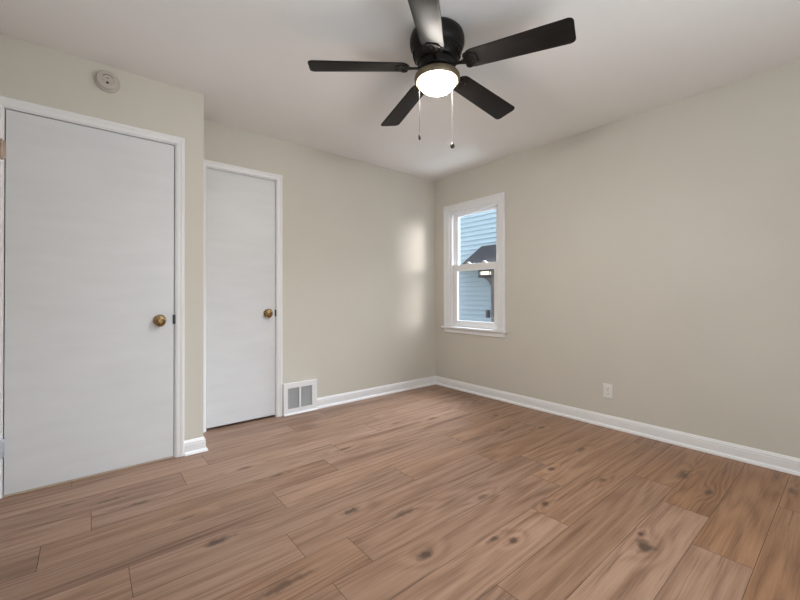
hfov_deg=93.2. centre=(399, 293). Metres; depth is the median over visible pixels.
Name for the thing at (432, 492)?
floor
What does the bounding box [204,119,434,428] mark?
wall
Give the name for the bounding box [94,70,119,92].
smoke detector
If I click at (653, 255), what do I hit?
wall
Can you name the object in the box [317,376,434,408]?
baseboard
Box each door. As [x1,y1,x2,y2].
[0,95,184,498]
[203,159,281,432]
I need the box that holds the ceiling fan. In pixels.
[308,0,575,148]
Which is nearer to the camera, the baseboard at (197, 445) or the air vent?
the baseboard at (197, 445)
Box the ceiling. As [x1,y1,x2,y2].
[0,0,799,180]
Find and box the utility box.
[486,310,489,317]
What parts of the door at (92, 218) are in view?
knob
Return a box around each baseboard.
[184,436,207,455]
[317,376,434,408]
[435,376,799,475]
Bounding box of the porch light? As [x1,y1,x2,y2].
[478,269,490,277]
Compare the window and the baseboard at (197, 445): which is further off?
the window
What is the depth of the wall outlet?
3.02 m
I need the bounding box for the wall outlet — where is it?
[603,383,612,398]
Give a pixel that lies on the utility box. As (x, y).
(487, 311)
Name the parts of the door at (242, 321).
knob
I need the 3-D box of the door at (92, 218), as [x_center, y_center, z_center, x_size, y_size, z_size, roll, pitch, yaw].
[-1.791,0.021,2.248,0.888,2.100,0.150,0,-1,-39]
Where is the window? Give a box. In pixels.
[441,192,507,337]
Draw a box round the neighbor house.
[459,210,495,321]
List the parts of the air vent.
louvre panel, louvre panel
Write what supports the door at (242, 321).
in the wall at (358, 237)
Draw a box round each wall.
[0,33,203,441]
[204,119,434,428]
[435,60,799,458]
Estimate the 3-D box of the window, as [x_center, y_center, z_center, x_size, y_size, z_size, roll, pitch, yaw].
[0.825,-0.280,4.129,0.178,1.456,0.888,0,-1,-39]
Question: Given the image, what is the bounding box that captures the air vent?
[283,379,317,415]
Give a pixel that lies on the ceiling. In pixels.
(248, 60)
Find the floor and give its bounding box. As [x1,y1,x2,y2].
[0,384,799,599]
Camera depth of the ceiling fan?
1.89 m
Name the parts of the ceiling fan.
fan blade, fan blade, pull chain, fan blade, lamp shade, fan blade, fan blade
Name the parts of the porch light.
lantern glass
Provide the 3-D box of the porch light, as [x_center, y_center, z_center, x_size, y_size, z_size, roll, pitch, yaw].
[1.645,-0.398,7.180,0.170,0.198,0.280,0,-1,-39]
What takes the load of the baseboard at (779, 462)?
attached to the wall at (653, 255)
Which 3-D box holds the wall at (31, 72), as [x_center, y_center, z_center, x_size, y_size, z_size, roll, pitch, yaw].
[-1.942,-0.134,2.344,1.234,2.452,0.387,0,-1,-39]
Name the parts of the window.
frame, sash, sash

